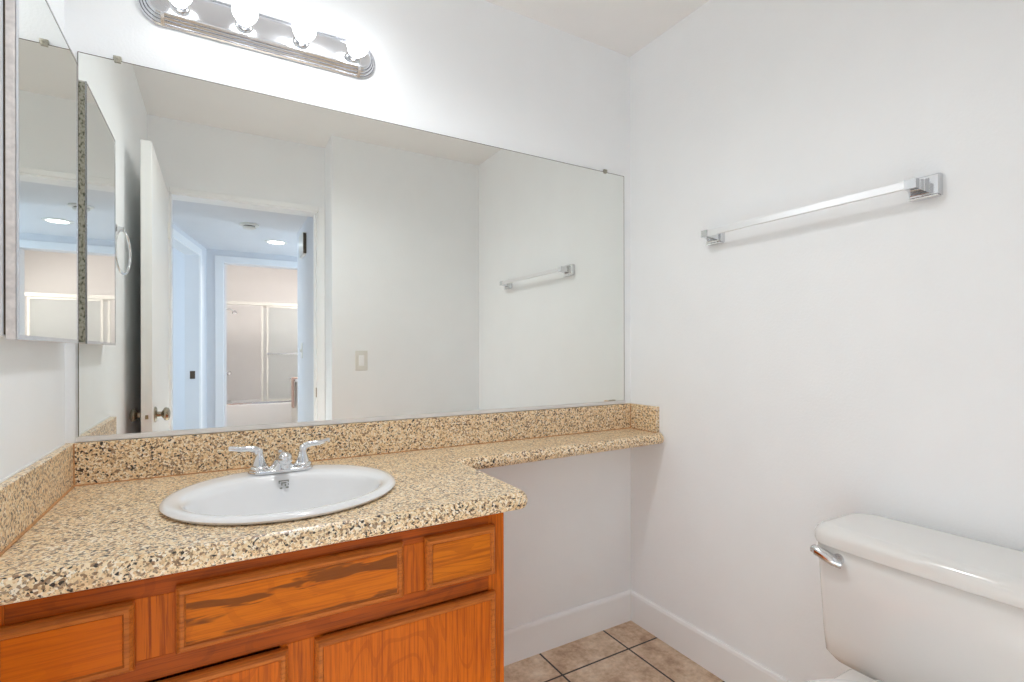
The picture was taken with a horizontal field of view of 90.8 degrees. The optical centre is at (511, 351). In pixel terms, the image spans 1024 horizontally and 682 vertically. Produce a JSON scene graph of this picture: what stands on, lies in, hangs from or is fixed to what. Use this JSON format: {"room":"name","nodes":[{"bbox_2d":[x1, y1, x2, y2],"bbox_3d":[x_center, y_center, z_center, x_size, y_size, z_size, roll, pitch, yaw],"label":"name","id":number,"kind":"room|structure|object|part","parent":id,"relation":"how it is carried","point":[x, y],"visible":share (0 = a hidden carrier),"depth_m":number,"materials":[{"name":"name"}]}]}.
{"room":"bathroom","nodes":[
{"label":"bathroom","id":0,"kind":"room"},
{"bbox_2d":[0,0,64,479],"bbox_3d":[-0.694,-0.056,0.437,0.100,2.440,1.825,0,0,-30],"label":"wall","id":1,"kind":"structure","parent":0,"point":[32,373],"depth_m":1.02,"materials":[{"name":"white paint"}]},
{"bbox_2d":[0,0,77,342],"bbox_3d":[-0.958,-0.359,1.027,0.036,0.678,0.433,0,0,-30],"label":"medicine cabinet","id":2,"kind":"object","parent":1,"relation":"attached to","point":[39,67],"visible":1,"depth_m":0.95,"materials":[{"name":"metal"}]},
{"bbox_2d":[64,0,630,629],"bbox_3d":[-0.322,-0.057,1.766,2.078,2.440,0.100,0,0,-30],"label":"wall","id":3,"kind":"structure","parent":0,"point":[478,71],"depth_m":1.88,"materials":[{"name":"white paint"}]},
{"bbox_2d":[137,0,374,78],"bbox_3d":[-0.681,-0.924,1.426,0.623,0.113,0.128,0,0,-30],"label":"vanity light","id":4,"kind":"object","parent":3,"relation":"attached to","point":[214,20],"depth_m":1.44,"materials":[{"name":"silver metal"}]},
{"bbox_2d":[169,1,190,15],"bbox_3d":[-0.880,-0.920,1.336,0.048,0.048,0.028,0,0,-30],"label":"bulb","id":5,"kind":"object","parent":4,"relation":"attached to","point":[174,10],"depth_m":1.34,"materials":[{"name":"white glass"}]},
{"bbox_3d":[-0.858,-0.920,1.299,0.064,0.064,0.087,0,0,-30],"label":"light bulb","id":6,"kind":"part","parent":4,"relation":"part of","materials":[{"name":"white glass"}]},
{"bbox_2d":[234,18,253,33],"bbox_3d":[-0.749,-0.920,1.412,0.048,0.048,0.028,0,0,-30],"label":"bulb","id":7,"kind":"object","parent":4,"relation":"attached to","point":[239,28],"depth_m":1.41,"materials":[{"name":"white glass"}]},
{"bbox_3d":[-0.728,-0.920,1.375,0.064,0.064,0.087,0,0,-30],"label":"light bulb","id":8,"kind":"part","parent":4,"relation":"part of","materials":[{"name":"white glass"}]},
{"bbox_2d":[292,34,309,48],"bbox_3d":[-0.620,-0.920,1.488,0.048,0.048,0.028,0,0,-30],"label":"bulb","id":9,"kind":"object","parent":4,"relation":"attached to","point":[296,43],"depth_m":1.49,"materials":[{"name":"white glass"}]},
{"bbox_3d":[-0.598,-0.920,1.450,0.064,0.064,0.087,0,0,-30],"label":"light bulb","id":10,"kind":"part","parent":4,"relation":"part of","materials":[{"name":"white glass"}]},
{"bbox_2d":[345,48,360,63],"bbox_3d":[-0.490,-0.920,1.563,0.048,0.048,0.028,0,0,-30],"label":"bulb","id":11,"kind":"object","parent":4,"relation":"attached to","point":[349,59],"depth_m":1.56,"materials":[{"name":"white glass"}]},
{"bbox_3d":[-0.468,-0.921,1.526,0.064,0.064,0.087,0,0,-30],"label":"light bulb","id":12,"kind":"part","parent":4,"relation":"part of","materials":[{"name":"white glass"}]},
{"bbox_2d":[76,51,624,441],"bbox_3d":[-0.300,-0.267,1.713,1.815,0.985,0.014,0,0,-30],"label":"wall mirror","id":13,"kind":"object","parent":3,"relation":"attached to","point":[248,260],"visible":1,"depth_m":1.54,"materials":[{"name":"clear glass"}]},
{"bbox_2d":[75,403,629,485],"bbox_3d":[-0.290,0.280,1.713,1.838,0.106,0.023,0,0,-30],"label":"backsplash","id":14,"kind":"structure","parent":3,"relation":"attached to","point":[108,461],"depth_m":1.54,"materials":[{"name":"stone"}]},
{"bbox_2d":[504,590,631,665],"bbox_3d":[0.099,1.100,1.944,0.976,0.125,0.013,0,0,-30],"label":"baseboard","id":15,"kind":"structure","parent":3,"relation":"attached to","point":[535,637],"depth_m":2.00,"materials":[{"name":"white wood"}]},
{"bbox_2d":[485,0,708,56],"bbox_3d":[0.135,-1.303,0.977,2.078,0.050,1.925,0,0,-30],"label":"ceiling","id":16,"kind":"structure","parent":0,"point":[625,27],"depth_m":1.93,"materials":[{"name":"paint"}]},
{"bbox_2d":[504,621,724,681],"bbox_3d":[0.139,1.187,0.977,2.078,0.050,1.925,0,0,-30],"label":"floor","id":17,"kind":"structure","parent":0,"point":[625,652],"depth_m":1.88,"materials":[{"name":"brown tile"}]},
{"bbox_2d":[0,512,503,681],"bbox_3d":[-0.557,0.768,1.204,0.900,0.792,0.631,0,0,-30],"label":"vanity cabinet","id":18,"kind":"object","parent":17,"relation":"on","point":[424,604],"visible":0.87,"depth_m":0.94,"materials":[{"name":"brown wood"}]},
{"bbox_3d":[-0.686,0.462,0.775,0.141,0.080,0.013,0,0,-30],"label":"panel","id":19,"kind":"part","parent":18,"relation":"part of","materials":[{"name":"brown wood"}]},
{"bbox_3d":[-0.686,0.462,0.775,0.171,0.110,0.018,0,0,-30],"label":"drawer","id":20,"kind":"part","parent":18,"relation":"part of","materials":[{"name":"brown wood"}]},
{"bbox_3d":[-0.586,0.794,0.832,0.400,0.489,0.018,0,0,-30],"label":"door","id":21,"kind":"part","parent":18,"relation":"part of","materials":[{"name":"brown wood"}]},
{"bbox_3d":[-0.586,0.794,0.833,0.370,0.459,0.013,0,0,-30],"label":"panel","id":22,"kind":"part","parent":18,"relation":"part of","materials":[{"name":"brown wood"}]},
{"bbox_3d":[-0.408,0.389,0.959,0.807,0.034,0.020,0,0,-30],"label":"rail","id":23,"kind":"part","parent":18,"relation":"part of","materials":[{"name":"brown wood"}]},
{"bbox_3d":[-0.407,0.527,0.959,0.807,0.037,0.020,0,0,-30],"label":"rail","id":24,"kind":"part","parent":18,"relation":"part of","materials":[{"name":"brown wood"}]},
{"bbox_3d":[-0.394,0.451,0.944,0.392,0.112,0.018,0,0,-30],"label":"drawer","id":25,"kind":"part","parent":18,"relation":"part of","materials":[{"name":"brown wood"}]},
{"bbox_3d":[-0.394,0.451,0.945,0.362,0.082,0.013,0,0,-30],"label":"panel","id":26,"kind":"part","parent":18,"relation":"part of","materials":[{"name":"brown wood"}]},
{"bbox_2d":[0,428,663,605],"bbox_3d":[-0.136,0.351,1.447,1.876,0.040,0.636,0,0,-30],"label":"countertop","id":27,"kind":"structure","parent":18,"relation":"on","point":[106,534],"depth_m":1.01,"materials":[{"name":"stone"}]},
{"bbox_2d":[0,443,74,556],"bbox_3d":[-0.948,0.280,0.997,0.026,0.111,0.600,0,0,-30],"label":"side splash","id":28,"kind":"object","parent":27,"relation":"on","point":[27,494],"visible":1,"depth_m":0.98,"materials":[{"name":"stone"}]},
{"bbox_2d":[159,464,395,524],"bbox_3d":[-0.528,0.394,1.189,0.498,0.154,0.466,0,0,-30],"label":"sink","id":29,"kind":"object","parent":27,"relation":"in","point":[242,498],"visible":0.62,"depth_m":1.25,"materials":[{"name":"ceramic"}]},
{"bbox_2d":[228,438,329,475],"bbox_3d":[-0.603,0.280,1.325,0.246,0.077,0.110,0,0,-30],"label":"faucet","id":30,"kind":"object","parent":27,"relation":"on","point":[283,463],"visible":1,"depth_m":1.31,"materials":[{"name":"silver metal"}]},
{"bbox_3d":[-0.686,0.259,1.302,0.080,0.032,0.020,0,0,-30],"label":"lever","id":31,"kind":"part","parent":30,"relation":"part of","materials":[{"name":"silver metal"}]},
{"bbox_3d":[-0.659,0.283,1.318,0.049,0.059,0.049,0,0,-30],"label":"handle","id":32,"kind":"part","parent":30,"relation":"part of","materials":[{"name":"silver metal"}]},
{"bbox_3d":[-0.597,0.289,1.331,0.102,0.059,0.078,0,0,34],"label":"spout","id":33,"kind":"part","parent":30,"relation":"part of","materials":[{"name":"silver metal"}]},
{"bbox_3d":[-0.568,0.283,1.371,0.049,0.059,0.049,0,0,-30],"label":"handle","id":34,"kind":"part","parent":30,"relation":"part of","materials":[{"name":"silver metal"}]},
{"bbox_3d":[-0.541,0.258,1.385,0.080,0.034,0.020,0,0,-30],"label":"lever","id":35,"kind":"part","parent":30,"relation":"part of","materials":[{"name":"silver metal"}]},
{"bbox_2d":[628,403,658,432],"bbox_3d":[0.548,0.279,2.117,0.022,0.106,0.166,0,0,-30],"label":"side splash","id":36,"kind":"object","parent":27,"relation":"on","point":[642,417],"visible":0.92,"depth_m":2.10,"materials":[{"name":"stone"}]},
{"bbox_3d":[-0.205,0.792,1.054,0.387,0.491,0.018,0,0,-30],"label":"door","id":37,"kind":"part","parent":18,"relation":"part of","materials":[{"name":"brown wood"}]},
{"bbox_3d":[-0.206,0.792,1.054,0.357,0.461,0.013,0,0,-30],"label":"panel","id":38,"kind":"part","parent":18,"relation":"part of","materials":[{"name":"brown wood"}]},
{"bbox_3d":[-0.111,0.451,1.109,0.166,0.111,0.018,0,0,-30],"label":"drawer","id":39,"kind":"part","parent":18,"relation":"part of","materials":[{"name":"brown wood"}]},
{"bbox_3d":[-0.112,0.451,1.109,0.136,0.081,0.013,0,0,-30],"label":"panel","id":40,"kind":"part","parent":18,"relation":"part of","materials":[{"name":"brown wood"}]},
{"bbox_2d":[806,513,1023,681],"bbox_3d":[0.771,0.802,1.012,0.726,0.718,0.520,0,0,-30],"label":"toilet","id":41,"kind":"object","parent":17,"relation":"on","point":[902,601],"visible":1,"depth_m":1.12,"materials":[{"name":"ceramic"}]},
{"bbox_3d":[0.789,0.513,1.264,0.035,0.042,0.073,0,0,-30],"label":"flush lever","id":42,"kind":"part","parent":41,"relation":"part of","materials":[{"name":"silver metal"}]},
{"bbox_3d":[0.655,0.738,0.945,0.457,0.020,0.326,0,0,-30],"label":"seat lid","id":43,"kind":"part","parent":41,"relation":"part of","materials":[{"name":"ceramic"}]},
{"bbox_3d":[0.986,0.466,1.138,0.226,0.047,0.520,0,0,-30],"label":"tank lid","id":44,"kind":"part","parent":41,"relation":"part of","materials":[{"name":"ceramic"}]},
{"bbox_2d":[630,0,1023,681],"bbox_3d":[0.958,-0.059,1.533,0.100,2.440,1.590,0,0,-30],"label":"wall","id":45,"kind":"structure","parent":0,"point":[801,372],"depth_m":1.52,"materials":[{"name":"white paint"}]},
{"bbox_2d":[631,591,789,681],"bbox_3d":[0.889,1.099,1.542,0.013,0.125,1.477,0,0,-30],"label":"baseboard","id":46,"kind":"structure","parent":45,"relation":"attached to","point":[723,661],"depth_m":1.87,"materials":[{"name":"white wood"}]},
{"bbox_2d":[701,173,942,245],"bbox_3d":[0.863,-0.410,1.526,0.070,0.056,0.686,0,0,-30],"label":"towel bar","id":47,"kind":"object","parent":45,"relation":"attached to","point":[930,186],"visible":1,"depth_m":1.36,"materials":[{"name":"silver metal"}]},
{"bbox_3d":[0.707,-0.410,1.795,0.070,0.056,0.064,0,0,-30],"label":"post","id":48,"kind":"part","parent":47,"relation":"part of","materials":[{"name":"silver metal"}]},
{"bbox_3d":[1.019,-0.410,1.257,0.070,0.056,0.064,0,0,-30],"label":"post","id":49,"kind":"part","parent":47,"relation":"part of","materials":[{"name":"silver metal"}]}
]}

